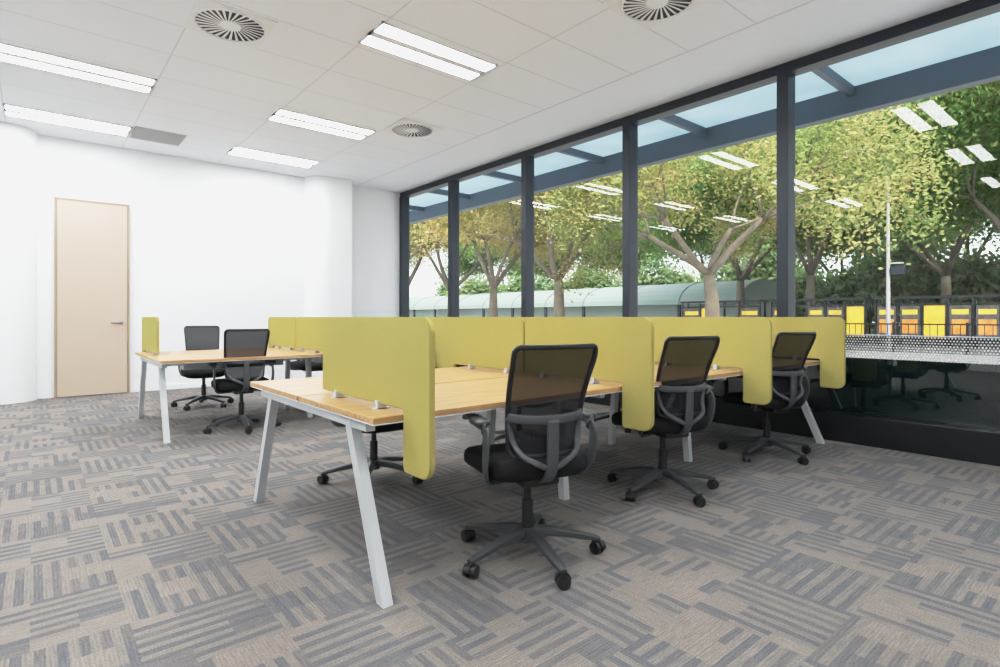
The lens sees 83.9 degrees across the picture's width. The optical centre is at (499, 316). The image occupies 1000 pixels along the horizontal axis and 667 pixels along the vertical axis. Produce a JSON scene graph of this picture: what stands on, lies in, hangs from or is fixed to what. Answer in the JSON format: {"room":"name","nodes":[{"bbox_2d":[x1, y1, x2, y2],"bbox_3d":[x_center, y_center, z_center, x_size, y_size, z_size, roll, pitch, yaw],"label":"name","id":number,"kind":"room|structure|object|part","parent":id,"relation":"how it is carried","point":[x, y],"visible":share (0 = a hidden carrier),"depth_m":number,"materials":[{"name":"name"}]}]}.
{"room":"open-plan office","nodes":[
{"label":"open-plan office","id":0,"kind":"room"},
{"bbox_2d":[0,121,36,404],"bbox_3d":[-6.609,-0.690,7.130,1.040,3.620,0.340,0,0,-40],"label":"wall column","id":1,"kind":"structure","parent":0,"point":[18,143],"depth_m":7.24,"materials":[{"name":"white paint"}]},
{"bbox_2d":[37,134,399,398],"bbox_3d":[-5.553,-0.640,8.368,9.450,3.720,0.200,0,0,-40],"label":"wall","id":2,"kind":"structure","parent":0,"point":[212,244],"depth_m":8.85,"materials":[{"name":"white paint"}]},
{"bbox_2d":[41,392,51,398],"bbox_3d":[-6.240,1.080,7.654,0.120,0.080,0.012,0,0,-40],"label":"baseboard","id":3,"kind":"structure","parent":2,"relation":"attached to","point":[48,394],"depth_m":7.65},
{"bbox_2d":[54,197,56,397],"bbox_3d":[-6.154,-0.270,7.698,0.028,2.780,0.055,0,0,-40],"label":"frame","id":4,"kind":"object","parent":2,"relation":"attached to","point":[55,198],"visible":1,"depth_m":7.68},
{"bbox_2d":[57,199,126,396],"bbox_3d":[-5.829,-0.259,7.966,0.810,2.742,0.038,0,0,-40],"label":"leaf","id":5,"kind":"object","parent":2,"relation":"attached to","point":[91,237],"visible":1,"depth_m":7.94,"materials":[{"name":"beige laminate"}]},
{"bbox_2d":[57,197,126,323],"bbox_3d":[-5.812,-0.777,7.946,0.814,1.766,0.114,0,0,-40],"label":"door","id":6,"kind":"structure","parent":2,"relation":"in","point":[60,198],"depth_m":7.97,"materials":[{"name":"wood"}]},
{"bbox_2d":[127,205,129,392],"bbox_3d":[-5.509,-0.270,8.239,0.028,2.780,0.055,0,0,-40],"label":"frame","id":7,"kind":"object","parent":2,"relation":"attached to","point":[128,206],"visible":1,"depth_m":8.22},
{"bbox_2d":[131,375,303,391],"bbox_3d":[-4.505,1.080,9.110,2.590,0.080,0.012,0,0,-40],"label":"baseboard","id":8,"kind":"structure","parent":2,"relation":"attached to","point":[196,384],"depth_m":8.70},
{"bbox_2d":[435,367,999,466],"bbox_3d":[2.236,0.995,6.171,0.280,0.250,13.180,0,0,-40],"label":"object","id":9,"kind":"structure","parent":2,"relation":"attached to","point":[980,445],"depth_m":4.76,"materials":[{"name":"glass"}]},
{"bbox_2d":[654,376,742,396],"bbox_3d":[2.236,0.620,6.236,0.018,0.500,1.780,0,0,-40],"label":"spandrel","id":10,"kind":"object","parent":9,"relation":"on","point":[731,384],"visible":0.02,"depth_m":5.99,"materials":[{"name":"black glass"}]},
{"bbox_2d":[802,357,999,429],"bbox_3d":[3.434,0.620,4.807,0.018,0.500,1.750,0,0,-40],"label":"glass panel","id":11,"kind":"object","parent":9,"relation":"on","point":[965,394],"visible":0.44,"depth_m":4.70,"materials":[{"name":"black glass"}]},
{"label":"glass pane","id":12,"kind":"object","parent":9,"relation":"on","visible":0},
{"bbox_2d":[846,335,999,364],"bbox_3d":[3.414,0.268,4.790,0.001,0.205,1.740,0,0,-40],"label":"band","id":13,"kind":"object","parent":12,"relation":"attached to","point":[909,348],"visible":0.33,"depth_m":4.63,"materials":[{"name":"metal"}]},
{"bbox_2d":[846,334,999,337],"bbox_3d":[3.426,0.160,4.800,0.020,0.010,1.740,0,0,-40],"label":"transom","id":14,"kind":"object","parent":12,"relation":"attached to","point":[846,334],"visible":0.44,"depth_m":4.66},
{"bbox_2d":[305,176,351,377],"bbox_3d":[-3.102,-0.690,10.060,0.740,3.620,0.360,0,0,-40],"label":"column","id":15,"kind":"structure","parent":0,"point":[328,200],"depth_m":9.89,"materials":[{"name":"white paint"}]},
{"bbox_2d":[0,0,968,192],"bbox_3d":[-1.394,-2.575,3.256,9.650,0.150,13.780,0,0,-40],"label":"ceiling","id":16,"kind":"structure","parent":0,"point":[565,68],"depth_m":5.55,"materials":[{"name":"tile"}]},
{"bbox_2d":[3,103,131,136],"bbox_3d":[-5.471,-2.493,7.080,1.270,0.014,0.460,0,0,-40],"label":"recessed light","id":17,"kind":"object","parent":16,"relation":"in","point":[9,110],"visible":1,"depth_m":7.04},
{"bbox_2d":[6,111,126,135],"bbox_3d":[-5.553,-2.493,7.178,1.230,0.010,0.156,0,0,-40],"label":"diffuser","id":18,"kind":"object","parent":17,"relation":"attached to","point":[8,113],"depth_m":7.15,"materials":[{"name":"plastic"}]},
{"bbox_2d":[0,42,156,93],"bbox_3d":[-4.237,-2.493,5.609,1.270,0.014,0.460,0,0,-40],"label":"recessed light","id":19,"kind":"object","parent":16,"relation":"in","point":[9,53],"visible":1,"depth_m":5.57,"materials":[{"name":"plastic"}]},
{"bbox_2d":[0,54,149,91],"bbox_3d":[-4.319,-2.493,5.707,1.230,0.010,0.156,0,0,-40],"label":"diffuser","id":20,"kind":"object","parent":19,"relation":"attached to","point":[3,57],"depth_m":5.68,"materials":[{"name":"plastic"}]},
{"bbox_2d":[129,126,186,145],"bbox_3d":[-4.735,-2.493,7.697,0.600,0.014,0.600,0,0,-40],"label":"return grille","id":21,"kind":"object","parent":16,"relation":"in","point":[141,133],"depth_m":7.66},
{"bbox_2d":[184,0,277,48],"bbox_3d":[-2.303,-2.486,4.751,0.600,0.024,0.600,0,0,-40],"label":"ceiling vent","id":22,"kind":"object","parent":16,"relation":"in","point":[218,20],"visible":1,"depth_m":4.71,"materials":[{"name":"metal"}]},
{"bbox_2d":[227,146,319,167],"bbox_3d":[-3.533,-2.493,8.706,1.270,0.014,0.460,0,0,-40],"label":"recessed light","id":23,"kind":"object","parent":16,"relation":"in","point":[238,151],"visible":1,"depth_m":8.67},
{"bbox_2d":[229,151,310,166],"bbox_3d":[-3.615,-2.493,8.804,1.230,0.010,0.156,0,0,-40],"label":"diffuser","id":24,"kind":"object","parent":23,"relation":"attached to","point":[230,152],"depth_m":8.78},
{"bbox_2d":[234,147,317,163],"bbox_3d":[-3.450,-2.493,8.608,1.230,0.010,0.156,0,0,-40],"label":"diffuser","id":25,"kind":"object","parent":23,"relation":"attached to","point":[240,149],"depth_m":8.56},
{"bbox_2d":[267,108,375,139],"bbox_3d":[-2.299,-2.493,7.235,1.270,0.014,0.460,0,0,-40],"label":"recessed light","id":26,"kind":"object","parent":16,"relation":"in","point":[281,115],"visible":1,"depth_m":7.19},
{"bbox_2d":[270,116,364,138],"bbox_3d":[-2.381,-2.493,7.333,1.230,0.010,0.156,0,0,-40],"label":"diffuser","id":27,"kind":"object","parent":26,"relation":"attached to","point":[273,118],"depth_m":7.30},
{"bbox_2d":[277,110,372,134],"bbox_3d":[-2.216,-2.493,7.137,1.230,0.010,0.156,0,0,-40],"label":"diffuser","id":28,"kind":"object","parent":26,"relation":"attached to","point":[286,113],"depth_m":7.11,"materials":[{"name":"plastic"}]},
{"bbox_2d":[381,118,443,139],"bbox_3d":[-1.170,-2.486,7.399,0.600,0.024,0.600,0,0,-40],"label":"ceiling vent","id":29,"kind":"object","parent":16,"relation":"in","point":[404,127],"visible":1,"depth_m":7.37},
{"bbox_2d":[358,21,497,80],"bbox_3d":[-0.653,-2.493,5.274,1.270,0.014,0.460,0,0,-40],"label":"recessed light","id":30,"kind":"object","parent":16,"relation":"in","point":[386,37],"visible":1,"depth_m":5.21,"materials":[{"name":"plastic"}]},
{"bbox_2d":[362,36,478,78],"bbox_3d":[-0.735,-2.493,5.372,1.230,0.010,0.156,0,0,-40],"label":"diffuser","id":31,"kind":"object","parent":30,"relation":"attached to","point":[375,42],"depth_m":5.33,"materials":[{"name":"plastic"}]},
{"bbox_2d":[375,24,493,70],"bbox_3d":[-0.571,-2.493,5.176,1.230,0.010,0.156,0,0,-40],"label":"diffuser","id":32,"kind":"object","parent":30,"relation":"attached to","point":[390,31],"depth_m":5.13,"materials":[{"name":"plastic"}]},
{"bbox_2d":[603,0,709,29],"bbox_3d":[1.244,-2.486,4.399,0.600,0.024,0.600,0,0,-40],"label":"ceiling vent","id":33,"kind":"object","parent":16,"relation":"in","point":[648,14],"visible":1,"depth_m":4.49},
{"bbox_2d":[399,0,999,316],"bbox_3d":[2.271,-0.815,6.200,0.190,3.370,13.180,0,0,-40],"label":"window frame","id":34,"kind":"structure","parent":16,"relation":"attached to","point":[970,10],"depth_m":6.73,"materials":[{"name":"grey metal"}]},
{"bbox_3d":[-1.921,-0.765,11.181,0.170,3.270,0.110,0,0,-40],"label":"mullion","id":35,"kind":"part","parent":34,"relation":"part of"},
{"bbox_3d":[-0.822,-0.765,9.871,0.170,3.270,0.110,0,0,-40],"label":"mullion","id":36,"kind":"part","parent":34,"relation":"part of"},
{"bbox_3d":[0.418,-0.765,8.392,0.170,3.270,0.110,0,0,-40],"label":"mullion","id":37,"kind":"part","parent":34,"relation":"part of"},
{"bbox_3d":[1.627,-0.765,6.952,0.170,3.270,0.110,0,0,-40],"label":"mullion","id":38,"kind":"part","parent":34,"relation":"part of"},
{"bbox_3d":[2.835,-0.765,5.512,0.170,3.270,0.110,0,0,-40],"label":"mullion","id":39,"kind":"part","parent":34,"relation":"part of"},
{"bbox_2d":[0,386,999,666],"bbox_3d":[-1.264,1.180,3.234,9.420,0.120,13.180,0,0,-40],"label":"floor","id":40,"kind":"structure","parent":0,"point":[121,546],"depth_m":2.62,"materials":[{"name":"carpet"}]},
{"bbox_2d":[171,326,233,410],"bbox_3d":[-3.739,0.617,7.017,0.711,1.006,0.677,0,0,-32],"label":"mesh office chair","id":41,"kind":"object","parent":40,"relation":"on","point":[196,337],"visible":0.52,"depth_m":7.10,"materials":[{"name":"grey plastic"}]},
{"bbox_3d":[-3.853,0.362,7.195,0.412,0.496,0.165,0,0,-32],"label":"frame","id":42,"kind":"part","parent":41,"relation":"part of","materials":[{"name":"black plastic"}]},
{"bbox_2d":[181,368,223,378],"bbox_3d":[-3.701,0.681,6.953,0.500,0.126,0.500,0,0,-32],"label":"seat cushion","id":43,"kind":"object","parent":41,"relation":"on","point":[197,373],"depth_m":6.74,"materials":[{"name":"black fabric"}]},
{"bbox_2d":[135,347,322,443],"bbox_3d":[-1.829,0.755,6.944,4.405,0.730,1.645,0,0,-40],"label":"desk","id":44,"kind":"object","parent":40,"relation":"on","point":[191,359],"visible":0.44,"depth_m":5.71,"materials":[{"name":"brown wood"}]},
{"bbox_2d":[142,317,159,354],"bbox_3d":[-3.764,0.307,5.980,0.080,0.615,0.999,0,0,-40],"label":"screen","id":45,"kind":"object","parent":44,"relation":"attached to","point":[150,325],"visible":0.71,"depth_m":5.88,"materials":[{"name":"yellow fabric"}]},
{"bbox_2d":[180,359,322,369],"bbox_3d":[-1.829,0.482,6.944,3.785,0.115,0.200,0,0,-40],"label":"cable tray","id":46,"kind":"object","parent":44,"relation":"on","point":[185,367],"depth_m":5.79,"materials":[{"name":"silver metal"}]},
{"bbox_2d":[268,317,296,349],"bbox_3d":[-2.696,0.307,6.877,0.080,0.615,0.999,0,0,-40],"label":"screen","id":47,"kind":"object","parent":44,"relation":"attached to","point":[282,330],"visible":0.7,"depth_m":6.83,"materials":[{"name":"yellow fabric"}]},
{"bbox_2d":[296,317,325,352],"bbox_3d":[-2.046,0.307,6.102,0.080,0.615,0.999,0,0,-40],"label":"screen","id":48,"kind":"object","parent":44,"relation":"attached to","point":[309,330],"visible":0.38,"depth_m":6.15,"materials":[{"name":"yellow fabric"}]},
{"bbox_2d":[428,317,442,367],"bbox_3d":[-0.977,0.307,6.999,0.080,0.615,0.999,0,0,-40],"label":"screen","id":49,"kind":"object","parent":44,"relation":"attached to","point":[436,321],"visible":0.33,"depth_m":6.71,"materials":[{"name":"yellow fabric"}]},
{"bbox_2d":[203,329,280,433],"bbox_3d":[-2.583,0.617,5.562,0.711,1.006,0.677,0,0,-36],"label":"mesh office chair","id":50,"kind":"object","parent":40,"relation":"on","point":[239,375],"visible":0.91,"depth_m":5.39,"materials":[{"name":"grey plastic"}]},
{"bbox_2d":[211,377,268,390],"bbox_3d":[-2.625,0.681,5.623,0.500,0.126,0.500,0,0,-36],"label":"seat cushion","id":51,"kind":"object","parent":50,"relation":"on","point":[225,384],"depth_m":5.38,"materials":[{"name":"black fabric"}]},
{"bbox_3d":[-2.458,0.362,5.392,0.412,0.496,0.165,0,0,-36],"label":"frame","id":52,"kind":"part","parent":50,"relation":"part of","materials":[{"name":"black plastic"}]},
{"bbox_2d":[290,359,322,376],"bbox_3d":[-2.701,0.617,7.889,0.711,1.006,0.677,0,0,-40],"label":"mesh office chair","id":53,"kind":"object","parent":40,"relation":"on","point":[299,364],"visible":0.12,"depth_m":7.64,"materials":[{"name":"fabric"}]},
{"bbox_2d":[290,360,322,370],"bbox_3d":[-2.655,0.681,7.831,0.500,0.126,0.500,0,0,-40],"label":"seat cushion","id":54,"kind":"object","parent":53,"relation":"on","point":[299,364],"depth_m":7.64,"materials":[{"name":"black fabric"}]},
{"bbox_2d":[317,420,422,493],"bbox_3d":[-0.886,0.617,3.863,0.711,1.006,0.677,0,0,-36],"label":"mesh office chair","id":55,"kind":"object","parent":40,"relation":"on","point":[375,462],"visible":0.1,"depth_m":3.76,"materials":[{"name":"grey plastic"}]},
{"bbox_2d":[362,422,402,432],"bbox_3d":[-0.844,0.681,3.802,0.500,0.126,0.500,0,0,-36],"label":"seat cushion","id":56,"kind":"object","parent":55,"relation":"on","point":[396,426],"depth_m":3.58,"materials":[{"name":"black fabric"}]},
{"bbox_2d":[481,429,504,444],"bbox_3d":[0.146,0.617,4.834,0.677,1.006,0.711,0,0,44],"label":"mesh office chair","id":57,"kind":"object","parent":40,"relation":"on","point":[501,433],"visible":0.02,"depth_m":4.72,"materials":[{"name":"grey plastic"}]},
{"bbox_2d":[461,343,605,589],"bbox_3d":[0.138,0.617,2.580,0.711,1.006,0.677,0,0,-23],"label":"mesh office chair","id":58,"kind":"object","parent":40,"relation":"on","point":[547,385],"visible":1,"depth_m":2.40,"materials":[{"name":"grey plastic"}]},
{"bbox_2d":[464,443,586,482],"bbox_3d":[0.111,0.681,2.649,0.500,0.126,0.500,0,0,-23],"label":"seat cushion","id":59,"kind":"object","parent":58,"relation":"on","point":[501,468],"depth_m":2.43,"materials":[{"name":"black fabric"}]},
{"bbox_3d":[0.223,0.362,2.387,0.412,0.496,0.165,0,0,-23],"label":"frame","id":60,"kind":"part","parent":58,"relation":"part of","materials":[{"name":"black plastic"}]},
{"bbox_2d":[250,360,824,608],"bbox_3d":[0.689,0.755,4.161,4.405,0.730,1.645,0,0,-40],"label":"desk","id":61,"kind":"object","parent":40,"relation":"on","point":[458,390],"visible":0.38,"depth_m":2.80,"materials":[{"name":"brown wood"}]},
{"bbox_2d":[323,317,434,479],"bbox_3d":[-0.570,0.307,2.445,0.080,0.615,0.999,0,0,-40],"label":"screen","id":62,"kind":"object","parent":61,"relation":"attached to","point":[386,362],"visible":1,"depth_m":2.26,"materials":[{"name":"yellow fabric"}]},
{"bbox_2d":[440,317,524,373],"bbox_3d":[-0.155,0.307,4.113,0.080,0.615,0.999,0,0,-40],"label":"screen","id":63,"kind":"object","parent":61,"relation":"attached to","point":[472,342],"visible":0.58,"depth_m":4.08,"materials":[{"name":"yellow fabric"}]},
{"bbox_2d":[525,317,653,430],"bbox_3d":[0.495,0.307,3.339,0.080,0.615,0.999,0,0,-40],"label":"screen","id":64,"kind":"object","parent":61,"relation":"attached to","point":[625,345],"visible":0.79,"depth_m":3.10,"materials":[{"name":"yellow fabric"}]},
{"bbox_2d":[650,317,771,404],"bbox_3d":[1.560,0.307,4.232,0.080,0.615,0.999,0,0,-40],"label":"screen","id":65,"kind":"object","parent":61,"relation":"attached to","point":[745,343],"visible":0.74,"depth_m":4.02,"materials":[{"name":"yellow fabric"}]},
{"bbox_2d":[766,317,845,387],"bbox_3d":[2.624,0.307,5.125,0.080,0.615,0.999,0,0,-40],"label":"screen","id":66,"kind":"object","parent":61,"relation":"attached to","point":[829,346],"visible":0.64,"depth_m":4.85,"materials":[{"name":"yellow fabric"}]},
{"bbox_2d":[586,399,630,432],"bbox_3d":[1.193,0.617,5.738,0.711,1.006,0.677,0,0,-40],"label":"mesh office chair","id":67,"kind":"object","parent":40,"relation":"on","point":[604,415],"visible":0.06,"depth_m":5.63,"materials":[{"name":"grey plastic"}]},
{"bbox_2d":[607,336,719,507],"bbox_3d":[1.062,0.617,3.571,0.711,1.006,0.677,0,0,-22],"label":"mesh office chair","id":68,"kind":"object","parent":40,"relation":"on","point":[685,362],"visible":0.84,"depth_m":3.38,"materials":[{"name":"grey plastic"}]},
{"bbox_2d":[611,409,707,433],"bbox_3d":[1.036,0.681,3.641,0.500,0.126,0.500,0,0,-22],"label":"seat cushion","id":69,"kind":"object","parent":68,"relation":"on","point":[663,424],"depth_m":3.40,"materials":[{"name":"black fabric"}]},
{"bbox_3d":[1.143,0.362,3.376,0.412,0.496,0.165,0,0,-22],"label":"frame","id":70,"kind":"part","parent":68,"relation":"part of","materials":[{"name":"black plastic"}]},
{"bbox_2d":[718,332,815,464],"bbox_3d":[2.179,0.617,4.495,0.711,1.006,0.677,0,0,-22],"label":"mesh office chair","id":71,"kind":"object","parent":40,"relation":"on","point":[790,350],"visible":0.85,"depth_m":4.32,"materials":[{"name":"grey plastic"}]},
{"bbox_2d":[722,392,803,408],"bbox_3d":[2.153,0.681,4.565,0.500,0.126,0.500,0,0,-22],"label":"seat cushion","id":72,"kind":"object","parent":71,"relation":"on","point":[776,402],"depth_m":4.38,"materials":[{"name":"black fabric"}]},
{"bbox_3d":[2.260,0.362,4.300,0.412,0.496,0.165,0,0,-22],"label":"frame","id":73,"kind":"part","parent":71,"relation":"part of","materials":[{"name":"black plastic"}]},
{"label":"outside","id":74,"kind":"structure","parent":0,"visible":0},
{"bbox_2d":[409,12,999,224],"bbox_3d":[-1.524,-2.940,13.080,2.760,0.360,46.000,0,0,-40],"label":"glass canopy","id":75,"kind":"object","parent":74,"point":[965,55],"visible":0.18,"depth_m":7.94,"materials":[{"name":"glass"}]},
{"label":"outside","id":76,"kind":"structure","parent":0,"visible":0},
{"bbox_3d":[-15.025,1.200,39.609,16.100,0.080,200.000,0,0,-40],"label":"pavement","id":77,"kind":"object","parent":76,"visible":0},
{"bbox_2d":[409,227,434,276],"bbox_3d":[-10.353,-4.067,42.689,12.825,10.642,12.680,0,0,-19],"label":"plane tree","id":78,"kind":"object","parent":77,"relation":"on","point":[413,261],"visible":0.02,"depth_m":45.90,"materials":[{"name":"green plant"}]},
{"bbox_2d":[409,224,473,286],"bbox_3d":[-6.793,-4.385,37.088,11.550,11.282,12.340,0,0,-11],"label":"plane tree","id":79,"kind":"object","parent":77,"relation":"on","point":[415,269],"visible":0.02,"depth_m":38.82,"materials":[{"name":"green plant"}]},
{"bbox_2d":[409,200,565,316],"bbox_3d":[-3.082,-3.808,32.747,12.046,10.110,12.184,0,0,-44],"label":"plane tree","id":80,"kind":"object","parent":77,"relation":"on","point":[442,274],"visible":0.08,"depth_m":32.62,"materials":[{"name":"green plant"}]},
{"bbox_2d":[412,188,601,316],"bbox_3d":[0.061,-4.109,29.078,10.972,10.718,11.723,0,0,9],"label":"plane tree","id":81,"kind":"object","parent":77,"relation":"on","point":[494,280],"visible":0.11,"depth_m":27.98,"materials":[{"name":"green plant"}]},
{"bbox_2d":[409,155,725,316],"bbox_3d":[2.885,-4.067,25.553,12.680,10.642,12.825,0,0,-40],"label":"plane tree","id":82,"kind":"object","parent":77,"relation":"on","point":[558,306],"visible":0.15,"depth_m":24.93,"materials":[{"name":"green plant"}]},
{"bbox_2d":[534,104,983,316],"bbox_3d":[7.927,-3.902,20.303,14.298,10.305,12.763,0,0,7],"label":"plane tree","id":83,"kind":"object","parent":77,"relation":"on","point":[761,167],"visible":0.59,"depth_m":18.09,"materials":[{"name":"green plant"}]},
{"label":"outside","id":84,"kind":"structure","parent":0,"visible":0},
{"bbox_2d":[846,327,923,334],"bbox_3d":[23.744,1.305,85.194,134.100,0.130,220.000,0,0,-40],"label":"street","id":85,"kind":"structure","parent":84,"point":[864,327],"depth_m":44.48,"materials":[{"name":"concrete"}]},
{"bbox_2d":[433,221,574,285],"bbox_3d":[-0.049,-8.312,91.878,23.058,19.263,23.758,0,0,25],"label":"street tree","id":86,"kind":"object","parent":85,"relation":"on","point":[466,266],"visible":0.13,"depth_m":92.04,"materials":[{"name":"green plant"}]},
{"bbox_2d":[508,200,664,281],"bbox_3d":[11.320,-7.683,78.241,21.237,17.979,22.128,0,0,31],"label":"street tree","id":87,"kind":"object","parent":85,"relation":"on","point":[642,257],"visible":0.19,"depth_m":77.41,"materials":[{"name":"green plant"}]},
{"bbox_2d":[409,279,776,317],"bbox_3d":[-2.193,-0.848,69.468,8.054,4.175,70.250,0,0,-40],"label":"covered walkway","id":88,"kind":"structure","parent":85,"relation":"on","point":[664,300],"depth_m":50.46,"materials":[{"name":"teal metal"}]},
{"bbox_2d":[576,197,683,274],"bbox_3d":[21.737,-10.827,89.045,29.207,24.400,30.094,0,0,-32],"label":"street tree","id":89,"kind":"object","parent":85,"relation":"on","point":[609,197],"visible":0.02,"depth_m":85.86,"materials":[{"name":"green plant"}]},
{"bbox_2d":[430,233,999,332],"bbox_3d":[20.759,-2.486,54.786,7.831,9.726,96.322,0,0,-40],"label":"shrubs","id":90,"kind":"object","parent":85,"relation":"on","point":[971,274],"visible":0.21,"depth_m":43.80,"materials":[{"name":"green plant"}]},
{"bbox_2d":[638,210,796,278],"bbox_3d":[24.468,-7.683,65.787,21.237,17.979,22.128,0,0,-35],"label":"street tree","id":91,"kind":"object","parent":85,"relation":"on","point":[641,242],"visible":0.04,"depth_m":65.31,"materials":[{"name":"green plant"}]},
{"bbox_2d":[680,300,768,316],"bbox_3d":[12.169,0.180,30.380,1.100,2.120,4.500,0,0,-40],"label":"bus shelter","id":92,"kind":"object","parent":85,"relation":"on","point":[695,311],"visible":0.34,"depth_m":29.70,"materials":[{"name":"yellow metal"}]},
{"bbox_2d":[684,308,699,316],"bbox_3d":[10.846,0.200,31.420,0.050,1.360,0.965,0,0,-40],"label":"poster","id":93,"kind":"object","parent":92,"relation":"attached to","point":[694,312],"depth_m":31.37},
{"bbox_2d":[741,308,758,316],"bbox_3d":[12.977,0.200,28.881,0.050,1.360,0.965,0,0,-40],"label":"poster","id":94,"kind":"object","parent":92,"relation":"attached to","point":[745,312],"depth_m":28.84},
{"bbox_2d":[617,148,905,316],"bbox_3d":[15.801,-6.111,38.725,18.177,14.768,17.445,0,0,-2],"label":"street tree","id":95,"kind":"object","parent":85,"relation":"on","point":[671,241],"visible":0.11,"depth_m":37.48,"materials":[{"name":"green plant"}]},
{"bbox_2d":[703,243,896,273],"bbox_3d":[34.897,-10.198,70.086,28.510,23.115,27.669,0,0,-7],"label":"street tree","id":96,"kind":"object","parent":85,"relation":"on","point":[799,261],"visible":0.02,"depth_m":71.49,"materials":[{"name":"green plant"}]},
{"bbox_2d":[769,297,872,335],"bbox_3d":[15.287,0.180,26.665,1.100,2.120,4.200,0,0,-40],"label":"bus shelter","id":97,"kind":"object","parent":85,"relation":"on","point":[855,312],"visible":0.37,"depth_m":25.45,"materials":[{"name":"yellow metal"}]},
{"bbox_2d":[773,307,776,316],"bbox_3d":[13.970,0.200,27.698,0.050,1.360,0.684,0,0,-40],"label":"poster","id":98,"kind":"object","parent":97,"relation":"attached to","point":[774,308],"depth_m":27.87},
{"bbox_2d":[808,307,823,316],"bbox_3d":[15.029,0.200,26.435,0.050,1.360,0.684,0,0,-40],"label":"poster","id":99,"kind":"object","parent":97,"relation":"attached to","point":[812,311],"depth_m":26.41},
{"bbox_2d":[827,307,843,318],"bbox_3d":[15.559,0.200,25.804,0.050,1.360,0.684,0,0,-40],"label":"poster","id":100,"kind":"object","parent":97,"relation":"attached to","point":[831,311],"depth_m":25.77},
{"bbox_2d":[847,306,863,333],"bbox_3d":[16.088,0.200,25.173,0.050,1.360,0.684,0,0,-40],"label":"poster","id":101,"kind":"object","parent":97,"relation":"attached to","point":[855,314],"depth_m":25.15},
{"bbox_2d":[671,111,991,316],"bbox_3d":[17.528,-5.797,31.710,16.686,14.126,17.387,0,0,-35],"label":"street tree","id":102,"kind":"object","parent":85,"relation":"on","point":[811,267],"visible":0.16,"depth_m":27.23,"materials":[{"name":"green plant"}]},
{"bbox_2d":[738,221,988,281],"bbox_3d":[34.247,-7.054,53.876,19.720,16.694,20.548,0,0,39],"label":"street tree","id":103,"kind":"object","parent":85,"relation":"on","point":[938,237],"visible":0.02,"depth_m":49.95,"materials":[{"name":"green plant"}]},
{"bbox_2d":[844,149,905,334],"bbox_3d":[14.778,-2.750,21.961,2.016,7.980,0.296,0,0,38],"label":"street lamp","id":104,"kind":"object","parent":85,"relation":"on","point":[893,269],"visible":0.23,"depth_m":21.68,"materials":[{"name":"grey metal"}]},
{"bbox_2d":[795,80,999,258],"bbox_3d":[21.965,-6.111,23.838,17.445,14.768,18.177,0,0,31],"label":"street tree","id":105,"kind":"object","parent":85,"relation":"on","point":[978,120],"visible":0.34,"depth_m":23.76,"materials":[{"name":"green plant"}]},
{"bbox_2d":[796,98,999,334],"bbox_3d":[29.246,-6.426,34.928,18.967,15.410,18.203,0,0,6],"label":"street tree","id":106,"kind":"object","parent":85,"relation":"on","point":[946,289],"visible":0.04,"depth_m":35.59,"materials":[{"name":"green plant"}]},
{"bbox_2d":[846,322,999,336],"bbox_3d":[9.883,0.710,24.003,0.060,1.060,36.070,0,0,-40],"label":"railing","id":107,"kind":"object","parent":85,"relation":"on","point":[893,324],"visible":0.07,"depth_m":18.91,"materials":[{"name":"black metal"}]},
{"bbox_2d":[850,203,997,260],"bbox_3d":[39.864,-8.312,47.089,22.754,19.263,23.709,0,0,-26],"label":"street tree","id":108,"kind":"object","parent":85,"relation":"on","point":[968,238],"visible":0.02,"depth_m":44.17,"materials":[{"name":"green plant"}]},
{"bbox_2d":[873,294,999,337],"bbox_3d":[18.469,0.180,22.873,1.100,2.120,5.100,0,0,-40],"label":"bus shelter","id":109,"kind":"object","parent":85,"relation":"on","point":[934,313],"visible":0.7,"depth_m":22.74,"materials":[{"name":"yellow metal"}]},
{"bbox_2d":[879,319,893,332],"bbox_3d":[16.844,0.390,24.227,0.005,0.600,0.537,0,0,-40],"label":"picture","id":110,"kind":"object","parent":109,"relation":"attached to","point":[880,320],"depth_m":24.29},
{"bbox_2d":[877,306,895,334],"bbox_3d":[16.866,0.200,24.245,0.050,1.360,0.697,0,0,-40],"label":"poster","id":111,"kind":"object","parent":109,"relation":"attached to","point":[881,310],"depth_m":24.29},
{"bbox_2d":[902,319,916,332],"bbox_3d":[17.382,0.390,23.586,0.005,0.600,0.537,0,0,-40],"label":"picture","id":112,"kind":"object","parent":109,"relation":"attached to","point":[904,327],"depth_m":23.59},
{"bbox_2d":[900,306,919,336],"bbox_3d":[17.404,0.200,23.605,0.050,1.360,0.697,0,0,-40],"label":"poster","id":113,"kind":"object","parent":109,"relation":"attached to","point":[908,314],"depth_m":23.57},
{"bbox_2d":[924,305,944,335],"bbox_3d":[17.942,0.200,22.964,0.050,1.360,0.697,0,0,-40],"label":"poster","id":114,"kind":"object","parent":109,"relation":"attached to","point":[933,314],"depth_m":22.94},
{"bbox_2d":[952,319,968,333],"bbox_3d":[18.458,0.390,22.304,0.005,0.600,0.537,0,0,-40],"label":"picture","id":115,"kind":"object","parent":109,"relation":"attached to","point":[956,328],"depth_m":22.32},
{"bbox_2d":[949,305,971,337],"bbox_3d":[18.480,0.200,22.323,0.050,1.360,0.697,0,0,-40],"label":"poster","id":116,"kind":"object","parent":109,"relation":"attached to","point":[958,314],"depth_m":22.32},
{"bbox_2d":[979,319,996,334],"bbox_3d":[18.996,0.390,21.663,0.005,0.600,0.537,0,0,-40],"label":"picture","id":117,"kind":"object","parent":109,"relation":"attached to","point":[988,329],"depth_m":21.65},
{"bbox_2d":[976,305,999,336],"bbox_3d":[19.017,0.200,21.682,0.050,1.360,0.697,0,0,-40],"label":"poster","id":118,"kind":"object","parent":109,"relation":"attached to","point":[985,314],"depth_m":21.64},
{"bbox_2d":[954,153,999,254],"bbox_3d":[34.435,-6.426,28.963,18.967,15.410,18.203,0,0,-2],"label":"street tree","id":119,"kind":"object","parent":85,"relation":"on","point":[984,221],"visible":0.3,"depth_m":35.66,"materials":[{"name":"green plant"}]}
]}

